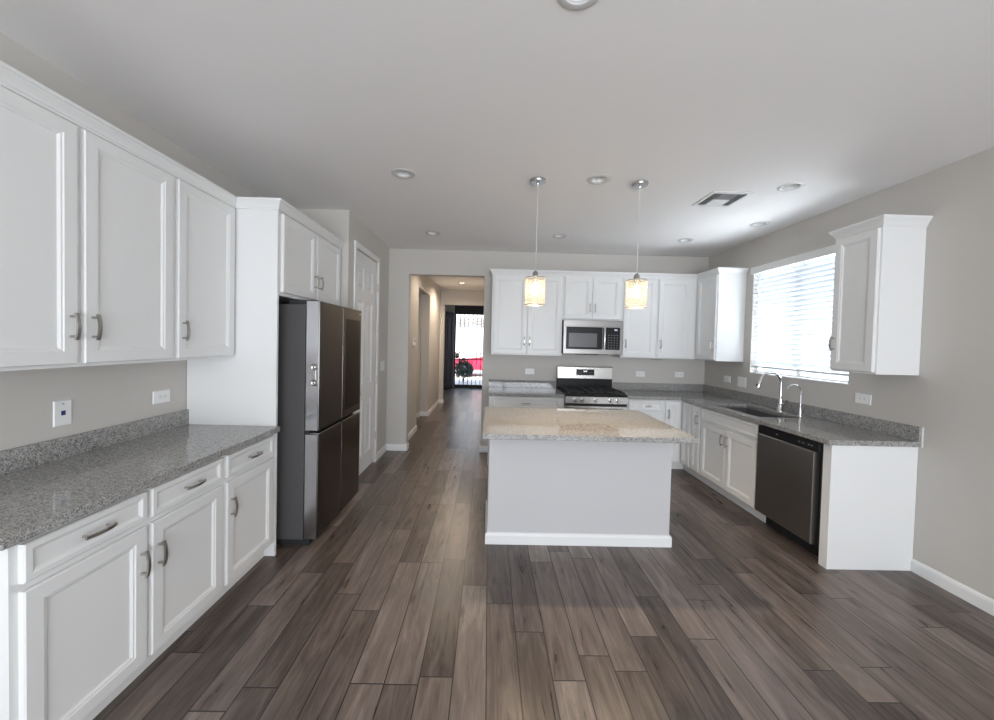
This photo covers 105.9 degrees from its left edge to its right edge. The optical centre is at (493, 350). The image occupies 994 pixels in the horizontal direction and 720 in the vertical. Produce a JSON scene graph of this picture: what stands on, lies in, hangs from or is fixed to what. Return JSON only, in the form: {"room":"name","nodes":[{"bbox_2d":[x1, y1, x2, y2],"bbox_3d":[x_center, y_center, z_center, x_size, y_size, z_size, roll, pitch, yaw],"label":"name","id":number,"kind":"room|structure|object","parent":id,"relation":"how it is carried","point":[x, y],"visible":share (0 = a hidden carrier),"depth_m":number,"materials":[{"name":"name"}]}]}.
{"room":"kitchen","nodes":[
{"label":"kitchen","id":0,"kind":"room"},
{"bbox_2d":[0,32,259,450],"bbox_3d":[-2.140,0.091,0.000,0.120,2.780,7.346,1,1,-1],"label":"wall","id":1,"kind":"structure","parent":0,"point":[102,396],"depth_m":1.95,"materials":[{"name":"grey paint"}]},
{"bbox_2d":[53,399,71,426],"bbox_3d":[-2.104,0.304,1.834,0.008,0.124,0.078,1,1,-1],"label":"outlet","id":2,"kind":"object","parent":1,"relation":"attached to","point":[62,409],"visible":1,"depth_m":1.83,"materials":[{"name":"white plastic"}]},
{"bbox_2d":[0,85,173,370],"bbox_3d":[-1.894,-0.453,1.566,0.381,1.037,0.998,1,1,-1],"label":"upper cabinet","id":3,"kind":"object","parent":1,"relation":"attached to","point":[86,222],"visible":1,"depth_m":1.57,"materials":[{"name":"white wood"}]},
{"bbox_2d":[0,409,188,475],"bbox_3d":[-2.102,0.474,1.846,0.020,0.102,1.488,1,1,-1],"label":"backsplash","id":4,"kind":"structure","parent":1,"relation":"attached to","point":[12,460],"depth_m":1.91,"materials":[{"name":"grey stone"}]},
{"bbox_2d":[153,389,169,403],"bbox_3d":[-2.111,0.292,2.390,0.008,0.080,0.124,1,1,-1],"label":"power outlet","id":5,"kind":"object","parent":1,"relation":"attached to","point":[161,396],"visible":1,"depth_m":2.38,"materials":[{"name":"white plastic"}]},
{"bbox_2d":[158,393,166,399],"bbox_3d":[-2.108,0.292,2.390,0.002,0.033,0.068,1,1,-1],"label":"receptacle","id":6,"kind":"object","parent":5,"relation":"attached to","point":[161,396],"depth_m":2.39,"materials":[{"name":"grey plastic"}]},
{"bbox_2d":[172,177,234,360],"bbox_3d":[-1.903,-0.471,2.317,0.381,1.037,0.505,1,1,-1],"label":"upper cabinet","id":7,"kind":"object","parent":1,"relation":"attached to","point":[203,224],"visible":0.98,"depth_m":2.27,"materials":[{"name":"white wood"}]},
{"bbox_2d":[279,211,340,305],"bbox_3d":[-1.765,-0.706,3.115,0.666,0.599,1.055,1,1,-1],"label":"upper cabinet","id":8,"kind":"object","parent":1,"relation":"attached to","point":[309,264],"visible":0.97,"depth_m":2.96,"materials":[{"name":"white wood"}]},
{"bbox_2d":[0,60,344,248],"bbox_3d":[-1.717,-0.999,2.367,0.573,0.067,2.621,1,1,-1],"label":"crown molding","id":9,"kind":"structure","parent":8,"relation":"attached to","point":[12,79],"depth_m":1.80,"materials":[{"name":"white wood"}]},
{"bbox_2d":[297,209,352,308],"bbox_3d":[-1.840,0.010,3.731,0.810,2.780,0.110,1,1,-1],"label":"wall","id":10,"kind":"structure","parent":0,"point":[339,223],"depth_m":3.65,"materials":[{"name":"grey paint"}]},
{"bbox_2d":[352,214,388,461],"bbox_3d":[-1.499,0.001,4.472,0.110,2.780,1.365,1,1,-1],"label":"wall","id":11,"kind":"structure","parent":0,"point":[362,234],"depth_m":4.81,"materials":[{"name":"grey paint"}]},
{"bbox_2d":[353,240,379,474],"bbox_3d":[-1.450,0.133,4.259,0.099,2.529,0.864,1,1,-1],"label":"door","id":12,"kind":"structure","parent":11,"relation":"in","point":[364,267],"depth_m":4.37,"materials":[{"name":"white wood"}]},
{"bbox_2d":[377,425,416,459],"bbox_3d":[-1.343,1.325,5.556,0.294,0.088,1.664,1,1,-1],"label":"baseboard","id":13,"kind":"structure","parent":11,"relation":"attached to","point":[391,447],"depth_m":5.18,"materials":[{"name":"white wood"}]},
{"bbox_2d":[416,292,423,412],"bbox_3d":[-2.106,-0.073,6.950,1.400,2.780,1.450,1,1,-1],"label":"wall","id":14,"kind":"structure","parent":0,"point":[421,296],"depth_m":7.49,"materials":[{"name":"grey paint"}]},
{"bbox_2d":[408,276,440,433],"bbox_3d":[-1.350,-0.061,7.231,0.120,2.780,3.909,1,1,-1],"label":"wall","id":15,"kind":"structure","parent":0,"point":[431,331],"depth_m":7.56,"materials":[{"name":"grey paint"}]},
{"bbox_2d":[416,399,443,416],"bbox_3d":[-1.569,1.260,8.095,1.025,0.088,2.436,2,2,37],"label":"baseboard","id":16,"kind":"structure","parent":15,"relation":"attached to","point":[420,413],"depth_m":7.76,"materials":[{"name":"white wood"}]},
{"bbox_2d":[445,305,454,367],"bbox_3d":[-0.875,-0.169,12.265,2.050,2.780,0.150,1,1,-1],"label":"wall","id":17,"kind":"structure","parent":0,"point":[449,308],"depth_m":12.15,"materials":[{"name":"grey paint"}]},
{"bbox_2d":[443,311,453,389],"bbox_3d":[-1.459,-0.005,11.640,0.102,2.428,1.040,2,1,21],"label":"entry door","id":18,"kind":"structure","parent":17,"relation":"in","point":[449,316],"depth_m":11.83,"materials":[{"name":"black"}]},
{"bbox_2d":[453,305,483,386],"bbox_3d":[-0.748,-0.149,12.256,1.065,2.685,0.059,1,1,-1],"label":"screen door","id":19,"kind":"structure","parent":17,"relation":"in","point":[462,310],"depth_m":12.24,"materials":[{"name":"black metal"}]},
{"bbox_2d":[438,289,483,398],"bbox_3d":[-0.979,-0.101,9.264,1.770,2.780,0.150,1,1,-1],"label":"wall","id":20,"kind":"structure","parent":0,"point":[448,297],"depth_m":9.17,"materials":[{"name":"grey paint"}]},
{"bbox_2d":[0,0,993,290],"bbox_3d":[-0.219,-1.413,4.240,6.800,0.120,16.150,1,1,-1],"label":"ceiling","id":21,"kind":"structure","parent":0,"point":[306,104],"depth_m":1.93,"materials":[{"name":"white paint"}]},
{"bbox_2d":[391,168,414,178],"bbox_3d":[-0.675,-1.360,2.814,0.176,0.072,0.176,1,1,-1],"label":"recessed light","id":22,"kind":"object","parent":21,"relation":"in","point":[402,173],"visible":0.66,"depth_m":2.84,"materials":[{"name":"grey"}]},
{"bbox_2d":[425,231,440,234],"bbox_3d":[-0.699,-1.398,4.354,0.176,0.072,0.176,1,1,-1],"label":"recessed light","id":23,"kind":"object","parent":21,"relation":"in","point":[426,232],"visible":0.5,"depth_m":4.38,"materials":[{"name":"white"}]},
{"bbox_2d":[525,177,545,305],"bbox_3d":[0.331,-0.829,2.881,0.158,0.957,0.158,1,1,-1],"label":"pendant light","id":24,"kind":"object","parent":21,"relation":"hanging from","point":[536,289],"visible":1,"depth_m":2.86,"materials":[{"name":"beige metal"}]},
{"bbox_2d":[532,270,537,281],"bbox_3d":[0.325,-0.575,2.887,0.052,0.085,0.052,1,1,-1],"label":"socket","id":25,"kind":"object","parent":24,"relation":"attached to","point":[535,273],"depth_m":2.87,"materials":[{"name":"grey metal"}]},
{"bbox_2d":[552,234,567,237],"bbox_3d":[0.776,-1.361,4.350,0.176,0.072,0.176,1,1,-1],"label":"recessed light","id":26,"kind":"object","parent":21,"relation":"in","point":[555,235],"visible":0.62,"depth_m":4.38,"materials":[{"name":"white"}]},
{"bbox_2d":[557,0,597,10],"bbox_3d":[0.305,-1.301,1.313,0.176,0.072,0.176,1,1,-1],"label":"recessed light","id":27,"kind":"object","parent":21,"relation":"in","point":[574,5],"visible":1,"depth_m":1.37,"materials":[{"name":"white"}]},
{"bbox_2d":[587,174,610,184],"bbox_3d":[0.800,-1.325,2.834,0.176,0.072,0.176,1,1,-1],"label":"recessed light","id":28,"kind":"object","parent":21,"relation":"in","point":[600,178],"visible":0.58,"depth_m":2.86,"materials":[{"name":"white"}]},
{"bbox_2d":[625,180,647,308],"bbox_3d":[1.115,-0.809,2.890,0.158,0.957,0.158,1,1,-1],"label":"pendant light","id":29,"kind":"object","parent":21,"relation":"hanging from","point":[634,293],"visible":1,"depth_m":2.87,"materials":[{"name":"beige glass"}]},
{"bbox_2d":[633,273,639,284],"bbox_3d":[1.109,-0.556,2.896,0.052,0.085,0.052,1,1,-1],"label":"socket","id":30,"kind":"object","parent":29,"relation":"attached to","point":[636,275],"depth_m":2.88,"materials":[{"name":"grey metal"}]},
{"bbox_2d":[678,238,693,241],"bbox_3d":[2.256,-1.326,4.387,0.176,0.072,0.176,1,1,-1],"label":"recessed light","id":31,"kind":"object","parent":21,"relation":"in","point":[683,239],"visible":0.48,"depth_m":4.41,"materials":[{"name":"white plastic"}]},
{"bbox_2d":[692,191,754,206],"bbox_3d":[1.920,-1.268,3.152,0.330,0.012,0.320,1,1,-1],"label":"ceiling vent","id":32,"kind":"object","parent":21,"relation":"in","point":[715,198],"visible":1,"depth_m":3.13,"materials":[{"name":"white metal"}]},
{"bbox_2d":[749,221,770,226],"bbox_3d":[2.674,-1.300,3.758,0.176,0.072,0.176,1,1,-1],"label":"recessed light","id":33,"kind":"object","parent":21,"relation":"in","point":[762,223],"visible":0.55,"depth_m":3.77,"materials":[{"name":"white"}]},
{"bbox_2d":[777,182,805,190],"bbox_3d":[2.283,-1.289,2.873,0.176,0.072,0.176,1,1,-1],"label":"recessed light","id":34,"kind":"object","parent":21,"relation":"in","point":[791,186],"visible":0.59,"depth_m":2.89,"materials":[{"name":"white"}]},
{"bbox_2d":[93,388,993,719],"bbox_3d":[-0.290,1.486,4.259,6.800,0.120,16.050,1,1,-1],"label":"floor","id":35,"kind":"structure","parent":0,"point":[401,608],"depth_m":2.03,"materials":[{"name":"brown wood"}]},
{"bbox_2d":[0,457,222,719],"bbox_3d":[-1.787,1.014,1.628,0.664,0.876,0.928,1,1,-1],"label":"base cabinet","id":36,"kind":"object","parent":35,"relation":"on","point":[88,602],"visible":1,"depth_m":1.45,"materials":[{"name":"white wood"}]},
{"bbox_2d":[0,409,279,550],"bbox_3d":[-1.789,0.500,1.850,0.647,0.140,1.488,1,1,-1],"label":"countertop","id":37,"kind":"structure","parent":36,"relation":"on","point":[45,486],"depth_m":1.71,"materials":[{"name":"grey stone"}]},
{"bbox_2d":[187,209,279,555],"bbox_3d":[-1.806,0.218,2.599,0.612,2.420,0.020,1,1,-1],"label":"panel","id":38,"kind":"object","parent":35,"relation":"on","point":[240,389],"visible":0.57,"depth_m":2.58,"materials":[{"name":"white wood"}]},
{"bbox_2d":[209,434,274,607],"bbox_3d":[-1.796,0.997,2.349,0.664,0.876,0.516,1,1,-1],"label":"base cabinet","id":39,"kind":"object","parent":35,"relation":"on","point":[248,471],"visible":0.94,"depth_m":2.30,"materials":[{"name":"white wood"}]},
{"bbox_2d":[276,300,360,544],"bbox_3d":[-1.673,0.515,3.162,0.794,1.805,0.898,1,1,-1],"label":"refrigerator","id":40,"kind":"object","parent":35,"relation":"on","point":[319,342],"visible":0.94,"depth_m":2.75,"materials":[{"name":"grey metal"}]},
{"bbox_2d":[453,387,481,388],"bbox_3d":[-0.782,1.209,12.309,1.075,0.028,0.130,1,1,-1],"label":"threshold","id":41,"kind":"object","parent":35,"relation":"on","point":[453,387],"visible":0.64,"depth_m":12.24,"materials":[{"name":"black metal"}]},
{"bbox_2d":[488,396,563,447],"bbox_3d":[0.395,0.990,4.867,0.916,0.876,0.667,1,1,-1],"label":"base cabinet","id":42,"kind":"object","parent":35,"relation":"on","point":[494,401],"visible":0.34,"depth_m":4.57,"materials":[{"name":"white wood"}]},
{"bbox_2d":[488,379,564,397],"bbox_3d":[0.403,0.482,4.865,0.927,0.139,0.647,1,1,-1],"label":"countertop","id":43,"kind":"structure","parent":42,"relation":"on","point":[497,387],"depth_m":5.03,"materials":[{"name":"grey stone"}]},
{"bbox_2d":[485,439,671,547],"bbox_3d":[0.655,1.037,3.187,1.424,0.876,0.694,1,1,-1],"label":"kitchen island","id":44,"kind":"object","parent":35,"relation":"on","point":[540,492],"visible":0.7,"depth_m":2.85,"materials":[{"name":"grey paint"}]},
{"bbox_2d":[483,407,698,443],"bbox_3d":[0.656,0.582,3.058,1.468,0.037,1.050,1,1,-1],"label":"island countertop","id":45,"kind":"structure","parent":44,"relation":"on","point":[505,423],"depth_m":2.82,"materials":[{"name":"grey stone"}]},
{"bbox_2d":[556,366,627,409],"bbox_3d":[1.242,0.837,4.832,0.766,1.226,0.712,1,1,-1],"label":"gas range","id":46,"kind":"object","parent":35,"relation":"on","point":[583,387],"visible":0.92,"depth_m":4.93,"materials":[{"name":"silver metal"}]},
{"bbox_2d":[557,388,627,396],"bbox_3d":[1.250,0.539,4.837,0.766,0.022,0.578,1,1,-1],"label":"cooktop","id":47,"kind":"object","parent":46,"relation":"in","point":[568,392],"depth_m":4.61,"materials":[{"name":"black metal"}]},
{"bbox_2d":[627,399,663,421],"bbox_3d":[1.852,1.026,4.885,0.460,0.876,0.667,1,1,-1],"label":"base cabinet","id":48,"kind":"object","parent":35,"relation":"on","point":[653,408],"visible":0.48,"depth_m":4.59,"materials":[{"name":"white wood"}]},
{"bbox_2d":[663,400,695,476],"bbox_3d":[2.505,1.044,4.809,0.839,0.876,0.835,1,1,-1],"label":"base cabinet","id":49,"kind":"object","parent":35,"relation":"on","point":[677,413],"visible":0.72,"depth_m":4.59,"materials":[{"name":"white wood"}]},
{"bbox_2d":[690,404,705,483],"bbox_3d":[2.597,1.058,4.294,0.667,0.876,0.195,1,1,-1],"label":"base cabinet","id":50,"kind":"object","parent":35,"relation":"on","point":[696,420],"visible":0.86,"depth_m":4.26,"materials":[{"name":"white wood"}]},
{"bbox_2d":[699,407,765,522],"bbox_3d":[2.603,1.071,3.746,0.667,0.876,0.896,1,1,-1],"label":"base cabinet","id":51,"kind":"object","parent":35,"relation":"on","point":[728,445],"visible":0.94,"depth_m":3.67,"materials":[{"name":"white wood"}]},
{"bbox_2d":[619,390,920,446],"bbox_3d":[2.295,0.602,3.899,1.302,0.037,2.629,1,1,-1],"label":"countertop","id":52,"kind":"structure","parent":51,"relation":"on","point":[826,432],"depth_m":3.19,"materials":[{"name":"grey stone"}]},
{"bbox_2d":[725,407,784,417],"bbox_3d":[2.594,0.731,3.765,0.433,0.196,0.780,1,1,-1],"label":"sink","id":53,"kind":"object","parent":52,"relation":"in","point":[757,413],"visible":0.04,"depth_m":4.02,"materials":[{"name":"grey metal"}]},
{"bbox_2d":[756,371,787,411],"bbox_3d":[2.747,0.401,3.700,0.276,0.398,0.104,1,1,-1],"label":"faucet","id":54,"kind":"object","parent":52,"relation":"on","point":[780,404],"visible":1,"depth_m":3.71,"materials":[{"name":"silver metal"}]},
{"bbox_2d":[787,384,804,415],"bbox_3d":[2.801,0.458,3.476,0.154,0.296,0.060,1,1,-1],"label":"faucet","id":55,"kind":"object","parent":52,"relation":"on","point":[800,408],"visible":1,"depth_m":3.48,"materials":[{"name":"silver metal"}]},
{"bbox_2d":[755,425,823,556],"bbox_3d":[2.610,1.093,2.991,0.614,0.868,0.604,1,1,-1],"label":"dishwasher","id":56,"kind":"object","parent":35,"relation":"on","point":[789,467],"visible":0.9,"depth_m":2.92,"materials":[{"name":"silver"}]},
{"bbox_2d":[818,444,917,570],"bbox_3d":[2.646,1.099,2.650,0.609,0.876,0.066,1,1,-1],"label":"end panel","id":57,"kind":"object","parent":35,"relation":"on","point":[868,495],"visible":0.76,"depth_m":2.62,"materials":[{"name":"white wood"}]},
{"bbox_2d":[386,248,708,445],"bbox_3d":[0.765,0.038,5.243,4.657,2.780,0.120,1,1,-1],"label":"wall","id":58,"kind":"structure","parent":0,"point":[404,264],"depth_m":5.17,"materials":[{"name":"grey paint"}]},
{"bbox_2d":[479,443,487,452],"bbox_3d":[-0.136,1.362,5.257,0.114,0.088,0.134,1,1,-1],"label":"baseboard opening","id":59,"kind":"structure","parent":58,"relation":"attached to","point":[481,448],"depth_m":5.19,"materials":[{"name":"white"}]},
{"bbox_2d":[489,379,555,387],"bbox_3d":[0.400,0.456,5.178,0.927,0.102,0.020,1,1,-1],"label":"backsplash","id":60,"kind":"structure","parent":58,"relation":"attached to","point":[492,382],"depth_m":5.17,"materials":[{"name":"grey stone"}]},
{"bbox_2d":[491,274,563,355],"bbox_3d":[0.437,-0.470,4.975,0.912,1.049,0.382,1,1,-1],"label":"upper cabinet","id":61,"kind":"object","parent":58,"relation":"attached to","point":[517,328],"visible":0.97,"depth_m":4.83,"materials":[{"name":"white wood"}]},
{"bbox_2d":[490,267,748,279],"bbox_3d":[1.464,-0.977,4.742,3.079,0.067,0.562,2,1,5],"label":"crown molding","id":62,"kind":"structure","parent":61,"relation":"attached to","point":[722,270],"depth_m":4.81,"materials":[{"name":"white wood"}]},
{"bbox_2d":[525,369,533,373],"bbox_3d":[0.503,0.287,5.182,0.124,0.076,0.008,1,1,-1],"label":"power outlet","id":63,"kind":"object","parent":58,"relation":"attached to","point":[527,371],"visible":1,"depth_m":5.18,"materials":[{"name":"white plastic"}]},
{"bbox_2d":[562,276,622,320],"bbox_3d":[1.283,-0.685,4.980,0.765,0.579,0.382,1,1,-1],"label":"upper cabinet","id":64,"kind":"object","parent":58,"relation":"attached to","point":[584,298],"visible":0.98,"depth_m":4.83,"materials":[{"name":"white wood"}]},
{"bbox_2d":[561,320,622,354],"bbox_3d":[1.271,-0.171,4.956,0.759,0.439,0.454,1,1,-1],"label":"microwave","id":65,"kind":"object","parent":64,"relation":"attached to","point":[583,337],"visible":1,"depth_m":4.78,"materials":[{"name":"silver metal"}]},
{"bbox_2d":[612,278,657,357],"bbox_3d":[1.891,-0.435,4.993,0.458,1.049,0.382,1,1,-1],"label":"upper cabinet","id":66,"kind":"object","parent":58,"relation":"attached to","point":[639,325],"visible":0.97,"depth_m":4.85,"materials":[{"name":"white wood"}]},
{"bbox_2d":[636,371,644,376],"bbox_3d":[2.043,0.323,5.201,0.124,0.076,0.008,1,1,-1],"label":"power outlet","id":67,"kind":"object","parent":58,"relation":"attached to","point":[638,373],"visible":1,"depth_m":5.20,"materials":[{"name":"white plastic"}]},
{"bbox_2d":[612,382,702,391],"bbox_3d":[2.271,0.501,5.201,1.282,0.102,0.020,1,1,-1],"label":"backsplash","id":68,"kind":"structure","parent":58,"relation":"attached to","point":[616,385],"depth_m":5.19,"materials":[{"name":"grey stone"}]},
{"bbox_2d":[655,279,697,358],"bbox_3d":[2.377,-0.423,4.999,0.511,1.049,0.382,1,1,-1],"label":"upper cabinet","id":69,"kind":"object","parent":58,"relation":"attached to","point":[677,298],"visible":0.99,"depth_m":4.86,"materials":[{"name":"white wood"}]},
{"bbox_2d":[675,372,683,376],"bbox_3d":[2.583,0.332,5.208,0.124,0.076,0.008,1,1,-1],"label":"power outlet","id":70,"kind":"object","parent":58,"relation":"attached to","point":[677,374],"visible":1,"depth_m":5.21,"materials":[{"name":"white plastic"}]},
{"bbox_2d":[704,147,993,599],"bbox_3d":[3.071,0.200,0.802,0.150,2.780,8.821,1,1,-1],"label":"wall","id":71,"kind":"structure","parent":0,"point":[951,396],"depth_m":2.48,"materials":[{"name":"grey paint"}]},
{"bbox_2d":[695,273,746,361],"bbox_3d":[2.769,-0.409,4.804,0.382,1.049,0.782,1,1,-1],"label":"upper cabinet","id":72,"kind":"object","parent":71,"relation":"attached to","point":[721,298],"visible":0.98,"depth_m":4.42,"materials":[{"name":"white wood"}]},
{"bbox_2d":[724,375,730,382],"bbox_3d":[2.939,0.354,4.713,0.008,0.078,0.130,1,1,-1],"label":"power outlet","id":73,"kind":"object","parent":71,"relation":"attached to","point":[726,378],"visible":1,"depth_m":4.70,"materials":[{"name":"white plastic"}]},
{"bbox_2d":[737,376,745,387],"bbox_3d":[2.942,0.370,4.444,0.009,0.118,0.150,1,1,-1],"label":"light switch","id":74,"kind":"object","parent":71,"relation":"attached to","point":[741,381],"visible":1,"depth_m":4.44,"materials":[{"name":"white plastic"}]},
{"bbox_2d":[750,372,847,384],"bbox_3d":[2.990,0.267,3.724,0.072,0.012,1.178,1,1,-1],"label":"sill","id":75,"kind":"structure","parent":71,"relation":"attached to","point":[827,381],"depth_m":3.57,"materials":[{"name":"white"}]},
{"bbox_2d":[756,254,847,382],"bbox_3d":[3.067,-0.322,3.710,0.050,1.194,1.180,1,1,-1],"label":"window","id":76,"kind":"structure","parent":71,"relation":"in","point":[759,370],"depth_m":3.70,"materials":[{"name":"white"}]},
{"bbox_2d":[750,244,848,375],"bbox_3d":[2.990,-0.366,3.712,0.089,1.134,1.212,1,1,-1],"label":"window blind","id":77,"kind":"object","parent":76,"relation":"attached to","point":[770,281],"visible":0.63,"depth_m":3.71,"materials":[{"name":"white plastic"}]},
{"bbox_2d":[703,384,921,441],"bbox_3d":[2.938,0.548,3.905,0.020,0.102,2.629,1,1,-1],"label":"backsplash","id":78,"kind":"structure","parent":71,"relation":"attached to","point":[905,431],"depth_m":3.23,"materials":[{"name":"grey stone"}]},
{"bbox_2d":[921,427,923,447],"bbox_3d":[2.961,0.599,2.588,0.006,0.142,0.008,1,1,-1],"label":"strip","id":79,"kind":"object","parent":78,"relation":"attached to","point":[922,434],"visible":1,"depth_m":2.58,"materials":[{"name":"white"}]},
{"bbox_2d":[855,393,871,404],"bbox_3d":[2.960,0.385,3.004,0.008,0.080,0.128,1,1,-1],"label":"power outlet","id":80,"kind":"object","parent":71,"relation":"attached to","point":[859,398],"visible":1,"depth_m":3.00,"materials":[{"name":"white plastic"}]},
{"bbox_2d":[858,396,866,401],"bbox_3d":[2.957,0.385,3.004,0.002,0.033,0.068,1,1,-1],"label":"receptacle","id":81,"kind":"object","parent":80,"relation":"attached to","point":[860,398],"depth_m":3.00,"materials":[{"name":"white plastic"}]},
{"bbox_2d":[829,226,926,374],"bbox_3d":[2.803,-0.360,2.775,0.362,1.049,0.342,1,1,-1],"label":"upper cabinet","id":82,"kind":"object","parent":71,"relation":"attached to","point":[879,272],"visible":1,"depth_m":2.62,"materials":[{"name":"white wood"}]},
{"bbox_2d":[829,214,932,239],"bbox_3d":[2.826,-0.896,2.762,0.339,0.067,0.416,1,1,-1],"label":"crown molding","id":83,"kind":"structure","parent":82,"relation":"attached to","point":[885,219],"depth_m":2.59,"materials":[{"name":"white wood"}]},
{"bbox_2d":[911,559,993,615],"bbox_3d":[2.972,1.575,-0.474,0.014,0.088,6.205,1,1,-1],"label":"baseboard","id":84,"kind":"structure","parent":71,"relation":"attached to","point":[962,591],"depth_m":2.38,"materials":[{"name":"white wood"}]},
{"label":"outside","id":85,"kind":"structure","parent":0,"visible":0},
{"bbox_2d":[455,370,481,384],"bbox_3d":[-0.353,0.993,26.204,28.000,0.140,27.650,1,1,-1],"label":"ground","id":86,"kind":"structure","parent":85,"point":[476,375],"depth_m":15.23,"materials":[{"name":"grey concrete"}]},
{"bbox_2d":[455,358,473,380],"bbox_3d":[-1.107,0.723,14.007,0.776,0.948,0.729,1,1,-1],"label":"shrub","id":87,"kind":"object","parent":86,"relation":"on","point":[466,363],"visible":0.7,"depth_m":13.88,"materials":[{"name":"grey plant"}]},
{"bbox_2d":[455,356,482,375],"bbox_3d":[0.284,0.424,17.210,4.320,1.465,1.700,1,1,-1],"label":"car","id":88,"kind":"object","parent":86,"relation":"on","point":[473,362],"visible":0.06,"depth_m":16.46,"materials":[{"name":"red paint"}]},
{"bbox_2d":[455,314,483,358],"bbox_3d":[-0.811,-1.221,27.096,17.000,4.220,5.750,1,1,-1],"label":"neighbor house","id":89,"kind":"structure","parent":86,"relation":"on","point":[477,332],"depth_m":24.40,"materials":[{"name":"white paint"}]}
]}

